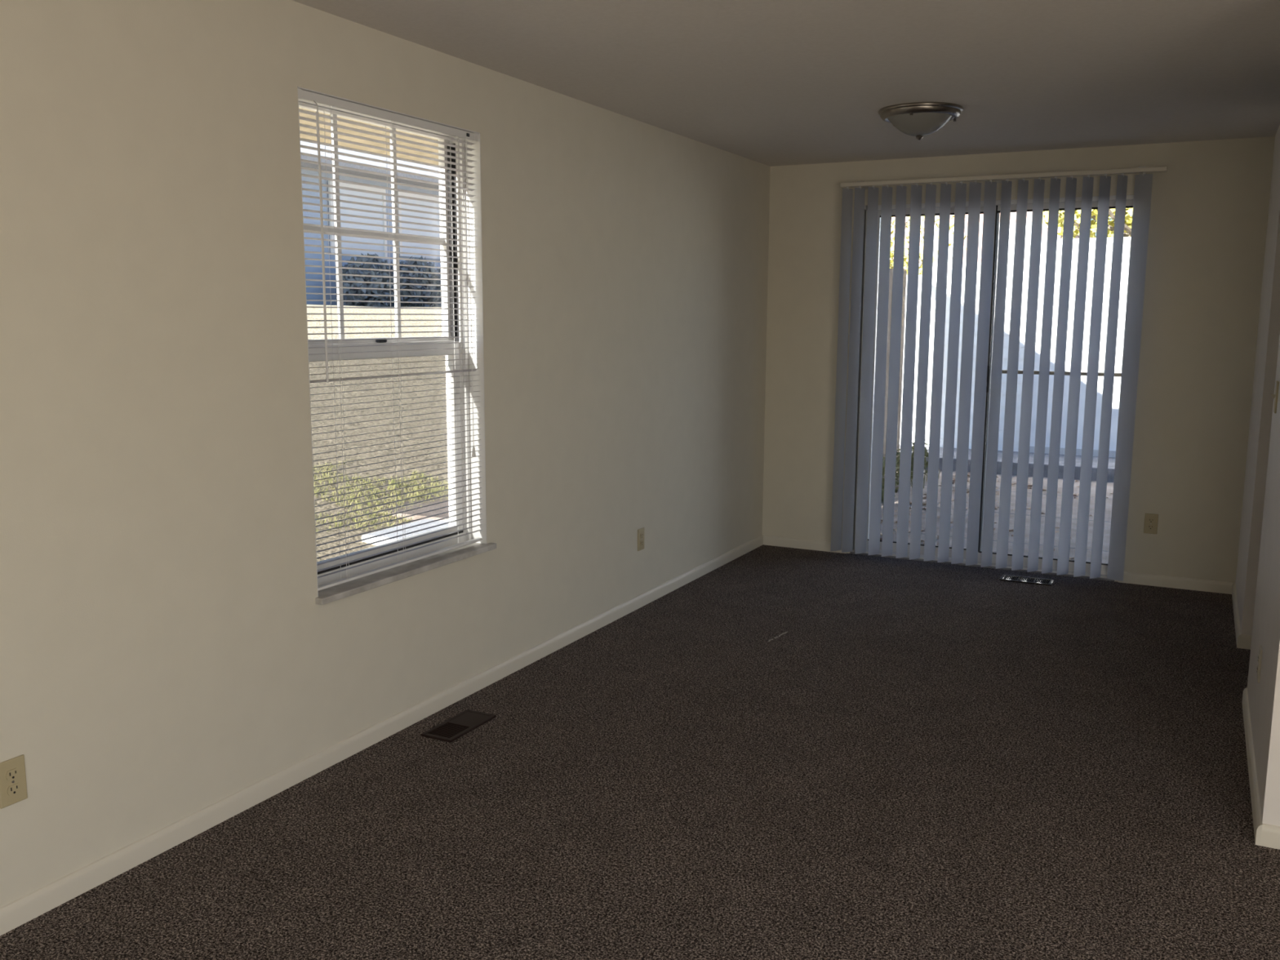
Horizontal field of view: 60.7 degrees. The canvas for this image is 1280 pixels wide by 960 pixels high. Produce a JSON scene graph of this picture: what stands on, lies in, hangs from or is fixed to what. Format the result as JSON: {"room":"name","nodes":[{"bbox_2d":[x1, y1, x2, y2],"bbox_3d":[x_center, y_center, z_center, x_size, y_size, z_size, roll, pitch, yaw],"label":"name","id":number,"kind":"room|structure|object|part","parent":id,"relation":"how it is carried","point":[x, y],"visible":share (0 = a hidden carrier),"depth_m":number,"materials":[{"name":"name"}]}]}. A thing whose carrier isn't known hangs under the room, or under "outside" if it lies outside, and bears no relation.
{"room":"empty living room","nodes":[
{"label":"empty living room","id":0,"kind":"room"},
{"bbox_2d":[0,0,770,907],"bbox_3d":[-1.360,-0.122,3.088,0.170,2.560,9.571,5,10,27],"label":"wall","id":1,"kind":"structure","parent":0,"point":[167,651],"depth_m":3.27,"materials":[{"name":"paint"}]},
{"bbox_2d":[0,754,27,808],"bbox_3d":[-1.537,0.739,2.679,0.009,0.115,0.070,5,10,27],"label":"wall outlet","id":2,"kind":"object","parent":1,"relation":"attached to","point":[13,784],"visible":1,"depth_m":2.68,"materials":[{"name":"beige plastic"}]},
{"bbox_2d":[5,768,19,780],"bbox_3d":[-1.536,0.720,2.676,0.008,0.025,0.033,5,10,27],"label":"receptacle","id":3,"kind":"object","parent":2,"relation":"attached to","point":[11,774],"depth_m":2.67,"materials":[{"name":"beige plastic"}]},
{"bbox_2d":[7,782,20,795],"bbox_3d":[-1.536,0.758,2.682,0.008,0.025,0.033,5,10,27],"label":"receptacle","id":4,"kind":"object","parent":2,"relation":"attached to","point":[13,788],"depth_m":2.68,"materials":[{"name":"beige plastic"}]},
{"bbox_2d":[0,534,763,935],"bbox_3d":[-1.285,1.000,3.216,0.013,0.064,9.231,5,10,27],"label":"baseboard","id":5,"kind":"structure","parent":1,"relation":"attached to","point":[14,914],"depth_m":3.54,"materials":[{"name":"beige paint"}]},
{"bbox_2d":[297,86,496,604],"bbox_3d":[-0.890,-0.468,3.924,0.195,1.627,0.997,5,10,27],"label":"window","id":6,"kind":"structure","parent":1,"relation":"in","point":[338,592],"depth_m":4.24,"materials":[{"name":"white plastic"}]},
{"bbox_3d":[-0.952,-0.858,3.887,0.030,0.821,0.896,5,10,27],"label":"sash","id":7,"kind":"part","parent":6,"relation":"part of","materials":[{"name":"white plastic"}]},
{"bbox_3d":[-0.929,-0.116,3.982,0.029,0.765,0.890,5,10,27],"label":"sash","id":8,"kind":"part","parent":6,"relation":"part of","materials":[{"name":"white plastic"}]},
{"bbox_2d":[297,88,482,591],"bbox_3d":[-0.849,-0.480,3.892,0.040,1.588,0.949,5,10,27],"label":"mini blind","id":9,"kind":"object","parent":6,"relation":"attached to","point":[304,95],"visible":0.9,"depth_m":3.81,"materials":[{"name":"white plastic"}]},
{"bbox_3d":[-1.001,-0.430,3.611,0.028,1.553,0.013,5,10,27],"label":"ladder cord","id":10,"kind":"part","parent":9,"relation":"part of","materials":[{"name":"white fabric"}]},
{"bbox_3d":[-0.849,-1.251,3.777,0.029,0.031,0.949,5,10,27],"label":"head rail","id":11,"kind":"part","parent":9,"relation":"part of","materials":[{"name":"white plastic"}]},
{"bbox_3d":[-0.864,-0.469,3.874,0.028,1.553,0.013,5,10,27],"label":"ladder cord","id":12,"kind":"part","parent":9,"relation":"part of","materials":[{"name":"white fabric"}]},
{"bbox_3d":[-0.858,0.299,4.012,0.024,0.010,0.935,5,10,27],"label":"rail","id":13,"kind":"part","parent":9,"relation":"part of","materials":[{"name":"white plastic"}]},
{"bbox_3d":[-0.698,-0.517,4.197,0.028,1.553,0.013,5,10,27],"label":"ladder cord","id":14,"kind":"part","parent":9,"relation":"part of","materials":[{"name":"white fabric"}]},
{"bbox_3d":[-0.654,-0.708,4.214,0.005,1.180,0.013,7,11,37],"label":"lift cord","id":15,"kind":"part","parent":9,"relation":"part of","materials":[{"name":"white fabric"}]},
{"bbox_3d":[-0.859,0.329,4.026,0.115,0.022,0.997,5,10,27],"label":"sill","id":16,"kind":"part","parent":6,"relation":"part of","materials":[{"name":"stone"}]},
{"bbox_2d":[637,527,644,551],"bbox_3d":[0.007,0.307,5.664,0.009,0.115,0.070,5,10,27],"label":"wall outlet","id":17,"kind":"object","parent":1,"relation":"attached to","point":[640,531],"visible":1,"depth_m":5.65,"materials":[{"name":"beige plastic"}]},
{"bbox_2d":[0,544,1279,959],"bbox_3d":[0.540,1.243,2.290,4.170,0.120,9.301,5,10,27],"label":"floor","id":18,"kind":"structure","parent":0,"point":[931,761],"depth_m":3.38,"materials":[{"name":"carpet"}]},
{"bbox_2d":[420,709,496,742],"bbox_3d":[-0.668,0.906,4.040,0.135,0.009,0.285,5,10,27],"label":"floor vent","id":19,"kind":"object","parent":18,"relation":"in","point":[449,731],"visible":1,"depth_m":4.03,"materials":[{"name":"black metal"}]},
{"bbox_2d":[768,631,787,641],"bbox_3d":[0.655,0.743,5.190,0.012,0.003,0.193,6,11,35],"label":"lint","id":20,"kind":"object","parent":18,"relation":"on","point":[785,632],"visible":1,"depth_m":5.19,"materials":[{"name":"grey fabric"}]},
{"bbox_2d":[999,573,1053,586],"bbox_3d":[2.233,0.578,6.318,0.285,0.009,0.135,5,10,27],"label":"floor vent","id":21,"kind":"object","parent":18,"relation":"in","point":[1026,580],"visible":1,"depth_m":6.31,"materials":[{"name":"grey metal"}]},
{"bbox_2d":[292,0,1279,166],"bbox_3d":[0.547,-1.292,1.928,4.440,0.120,9.571,5,10,27],"label":"ceiling","id":22,"kind":"structure","parent":0,"point":[769,82],"depth_m":4.07,"materials":[{"name":"paint"}]},
{"bbox_2d":[878,102,963,140],"bbox_3d":[1.280,-1.623,5.002,0.378,0.136,0.378,5,10,27],"label":"ceiling light","id":23,"kind":"object","parent":22,"relation":"attached to","point":[917,119],"visible":1,"depth_m":4.90,"materials":[{"name":"silver metal"}]},
{"bbox_3d":[1.280,-1.616,5.003,0.288,0.082,0.288,5,10,27],"label":"lamp shade","id":24,"kind":"part","parent":23,"relation":"part of","materials":[{"name":"white glass"}]},
{"bbox_2d":[880,475,1112,551],"bbox_3d":[3.718,0.332,8.687,4.100,0.002,4.600,5,10,27],"label":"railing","id":25,"kind":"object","parent":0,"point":[951,527],"depth_m":8.84,"materials":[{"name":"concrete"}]},
{"bbox_2d":[762,136,1275,584],"bbox_3d":[2.758,-0.575,6.229,4.270,2.560,0.170,5,10,27],"label":"wall","id":26,"kind":"structure","parent":0,"point":[1209,211],"depth_m":6.09,"materials":[{"name":"paint"}]},
{"bbox_2d":[849,551,1114,581],"bbox_3d":[2.047,0.527,6.673,1.565,0.020,0.012,5,10,27],"label":"trim","id":27,"kind":"structure","parent":26,"relation":"attached to","point":[863,553],"depth_m":6.63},
{"bbox_2d":[850,195,1133,578],"bbox_3d":[2.087,-0.548,6.579,1.565,2.195,0.160,5,10,27],"label":"door","id":28,"kind":"structure","parent":26,"relation":"in","point":[1130,198],"depth_m":6.62,"materials":[{"name":"white plastic"}]},
{"bbox_3d":[1.773,-0.586,6.758,0.758,2.130,0.030,5,10,27],"label":"fixed panel","id":29,"kind":"part","parent":28,"relation":"part of","materials":[{"name":"clear glass"}]},
{"bbox_3d":[2.070,-0.603,6.523,0.032,0.160,0.041,5,10,27],"label":"pull handle","id":30,"kind":"part","parent":28,"relation":"part of","materials":[{"name":"black metal"}]},
{"bbox_3d":[2.405,-0.528,6.398,0.807,2.130,0.027,5,10,27],"label":"sliding panel","id":31,"kind":"part","parent":28,"relation":"part of","materials":[{"name":"clear glass"}]},
{"bbox_2d":[763,534,1232,594],"bbox_3d":[2.045,0.498,6.653,2.749,0.064,0.013,5,10,27],"label":"baseboard","id":32,"kind":"structure","parent":26,"relation":"attached to","point":[1214,586],"depth_m":6.22,"materials":[{"name":"beige paint"}]},
{"bbox_2d":[830,166,1167,581],"bbox_3d":[2.023,-0.618,6.421,1.783,2.272,0.152,5,10,27],"label":"vertical blind","id":33,"kind":"object","parent":26,"relation":"attached to","point":[1143,181],"visible":1,"depth_m":6.38,"materials":[{"name":"grey plastic"}]},
{"bbox_2d":[1143,513,1158,533],"bbox_3d":[2.888,0.247,6.181,0.070,0.115,0.009,5,10,27],"label":"wall outlet","id":34,"kind":"object","parent":26,"relation":"attached to","point":[1151,520],"visible":1,"depth_m":6.18,"materials":[{"name":"beige plastic"}]},
{"bbox_2d":[1147,524,1154,529],"bbox_3d":[2.888,0.267,6.184,0.033,0.025,0.008,5,10,27],"label":"receptacle","id":35,"kind":"object","parent":34,"relation":"attached to","point":[1149,526],"depth_m":6.18,"materials":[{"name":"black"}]},
{"bbox_2d":[1147,518,1154,522],"bbox_3d":[2.888,0.228,6.178,0.033,0.025,0.008,5,10,27],"label":"receptacle","id":36,"kind":"object","parent":34,"relation":"attached to","point":[1149,520],"depth_m":6.18,"materials":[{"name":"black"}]},
{"bbox_2d":[1235,124,1279,635],"bbox_3d":[3.089,-0.499,5.341,0.120,2.440,1.111,5,10,27],"label":"wall","id":37,"kind":"structure","parent":0,"point":[1268,326],"depth_m":5.02,"materials":[{"name":"white paint"}]},
{"bbox_2d":[1231,582,1252,649],"bbox_3d":[3.074,0.676,5.516,0.133,0.064,1.124,5,10,27],"label":"baseboard","id":38,"kind":"structure","parent":37,"relation":"attached to","point":[1243,641],"depth_m":5.17,"materials":[{"name":"beige paint"}]},
{"bbox_2d":[1247,334,1279,826],"bbox_3d":[2.695,-0.188,3.271,1.325,2.440,1.315,5,10,27],"label":"wall partition","id":39,"kind":"structure","parent":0,"point":[1264,697],"depth_m":3.54,"materials":[{"name":"white paint"}]},
{"bbox_2d":[1257,645,1262,683],"bbox_3d":[2.104,0.626,3.717,0.009,0.115,0.070,5,10,27],"label":"wall outlet","id":40,"kind":"object","parent":39,"relation":"attached to","point":[1260,655],"visible":1,"depth_m":3.69,"materials":[{"name":"beige plastic"}]},
{"bbox_2d":[1241,687,1279,849],"bbox_3d":[2.680,0.987,3.446,1.338,0.064,1.328,5,10,27],"label":"baseboard","id":41,"kind":"structure","parent":39,"relation":"attached to","point":[1266,835],"depth_m":3.36,"materials":[{"name":"beige paint"}]},
{"bbox_2d":[1271,380,1279,413],"bbox_3d":[2.302,-0.302,3.971,0.022,0.115,0.070,5,10,27],"label":"light switch","id":42,"kind":"object","parent":39,"relation":"attached to","point":[1276,394],"visible":1,"depth_m":3.94,"materials":[{"name":"beige plastic"}]},
{"label":"outside","id":43,"kind":"structure","parent":0,"visible":0},
{"bbox_2d":[376,469,1113,564],"bbox_3d":[2.862,0.365,9.110,18.000,0.200,4.745,5,10,27],"label":"patio","id":44,"kind":"structure","parent":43,"point":[1109,490],"depth_m":8.99,"materials":[{"name":"concrete"}]},
{"bbox_2d":[882,268,906,477],"bbox_3d":[1.652,-0.795,9.351,0.151,2.110,4.280,5,10,27],"label":"fence","id":45,"kind":"object","parent":44,"relation":"on","point":[891,277],"visible":0.04,"depth_m":10.83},
{"bbox_2d":[881,439,940,502],"bbox_3d":[2.282,-0.042,9.902,0.566,0.494,3.436,5,10,27],"label":"weeds","id":46,"kind":"object","parent":44,"relation":"on","point":[926,464],"visible":0.12,"depth_m":10.29,"materials":[{"name":"green plant"}]},
{"bbox_2d":[880,471,1112,559],"bbox_3d":[3.295,0.269,9.001,3.163,0.024,4.443,5,10,27],"label":"fallen leaves","id":47,"kind":"object","parent":44,"relation":"on","point":[968,475],"visible":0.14,"depth_m":9.39,"materials":[{"name":"brown plant"}]},
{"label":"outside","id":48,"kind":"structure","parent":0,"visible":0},
{"bbox_3d":[21.123,-5.142,46.579,80.000,0.280,77.380,5,10,27],"label":"ground","id":49,"kind":"structure","parent":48,"visible":0},
{"bbox_2d":[889,246,937,275],"bbox_3d":[3.425,-2.035,15.434,2.024,2.448,1.230,5,10,27],"label":"shrub","id":50,"kind":"object","parent":49,"relation":"on","point":[905,263],"visible":0.02,"depth_m":15.06,"materials":[{"name":"green plant"}]},
{"bbox_2d":[889,211,1079,269],"bbox_3d":[9.017,-6.628,31.828,7.500,6.900,7.200,5,10,27],"label":"sky","id":51,"kind":"structure","parent":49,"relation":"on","point":[1013,215],"depth_m":28.53,"materials":[{"name":"white"}]},
{"bbox_2d":[899,236,1130,457],"bbox_3d":[5.992,-1.486,12.337,7.600,2.330,2.425,5,10,27],"label":"exterior wall","id":52,"kind":"structure","parent":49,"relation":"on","point":[1126,240],"depth_m":11.83,"materials":[{"name":"white"}]},
{"bbox_3d":[7.102,-1.397,11.790,5.120,2.330,2.400,5,10,27],"label":"wall panel","id":53,"kind":"part","parent":52,"relation":"part of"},
{"bbox_2d":[1042,208,1133,238],"bbox_3d":[7.886,-3.265,16.975,3.570,4.699,3.563,5,10,27],"label":"leafy tree","id":54,"kind":"object","parent":49,"relation":"on","point":[1127,227],"visible":0.02,"depth_m":17.05,"materials":[{"name":"green plant"}]},
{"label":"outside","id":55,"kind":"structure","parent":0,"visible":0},
{"bbox_2d":[306,304,448,561],"bbox_3d":[-8.823,-4.124,32.346,40.000,1.941,74.000,5,10,27],"label":"ground","id":56,"kind":"structure","parent":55,"point":[309,310],"depth_m":12.10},
{"bbox_2d":[300,140,441,306],"bbox_3d":[-9.393,-6.025,23.841,7.200,5.100,19.800,5,10,27],"label":"neighbor house","id":57,"kind":"structure","parent":56,"relation":"on","point":[314,269],"depth_m":23.61,"materials":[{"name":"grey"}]},
{"bbox_3d":[-6.083,-5.616,23.665,0.050,1.480,1.760,5,10,27],"label":"panel trim","id":58,"kind":"part","parent":57,"relation":"part of","materials":[{"name":"white plastic"}]},
{"bbox_3d":[-6.119,-5.580,23.689,0.070,1.400,1.600,5,10,27],"label":"door panel","id":59,"kind":"part","parent":57,"relation":"part of","materials":[{"name":"white"}]},
{"bbox_2d":[298,107,438,164],"bbox_3d":[-0.484,-1.710,5.788,0.930,0.138,4.300,5,10,27],"label":"eave","id":60,"kind":"object","parent":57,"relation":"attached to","point":[305,115],"depth_m":4.79,"materials":[{"name":"paint"}]},
{"bbox_3d":[-4.807,-6.007,26.127,0.050,1.430,2.960,5,10,27],"label":"panel trim","id":61,"kind":"part","parent":57,"relation":"part of","materials":[{"name":"white plastic"}]},
{"bbox_3d":[-4.843,-5.970,26.151,0.070,1.350,2.800,5,10,27],"label":"door panel","id":62,"kind":"part","parent":57,"relation":"part of","materials":[{"name":"white"}]},
{"bbox_2d":[313,458,448,562],"bbox_3d":[-1.784,0.324,8.241,3.759,0.413,3.652,5,10,27],"label":"grass blades","id":63,"kind":"object","parent":56,"relation":"on","point":[324,468],"visible":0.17,"depth_m":9.47,"materials":[{"name":"green plant"}]},
{"bbox_2d":[334,253,441,306],"bbox_3d":[-4.928,-4.321,24.496,1.137,1.402,5.023,5,10,27],"label":"hedge","id":64,"kind":"object","parent":56,"relation":"on","point":[345,291],"visible":0.43,"depth_m":23.07,"materials":[{"name":"green plant"}]},
{"bbox_2d":[361,518,448,545],"bbox_3d":[-1.494,0.429,8.503,0.700,0.150,1.200,5,10,27],"label":"block","id":65,"kind":"object","parent":56,"relation":"on","point":[423,521],"visible":0.13,"depth_m":8.27,"materials":[{"name":"white concrete"}]},
{"bbox_2d":[889,215,967,275],"bbox_3d":[5.490,-4.629,23.201,3.104,5.505,1.990,5,10,27],"label":"leafy tree","id":66,"kind":"object","parent":56,"relation":"on","point":[907,223],"visible":0.09,"depth_m":22.98,"materials":[{"name":"green plant"}]},
{"bbox_2d":[899,444,1115,481],"bbox_3d":[4.164,-0.072,11.616,18.000,0.330,0.970,5,10,27],"label":"kerb","id":67,"kind":"object","parent":56,"relation":"on","point":[1111,466],"visible":0.02,"depth_m":11.28,"materials":[{"name":"concrete"}]}
]}

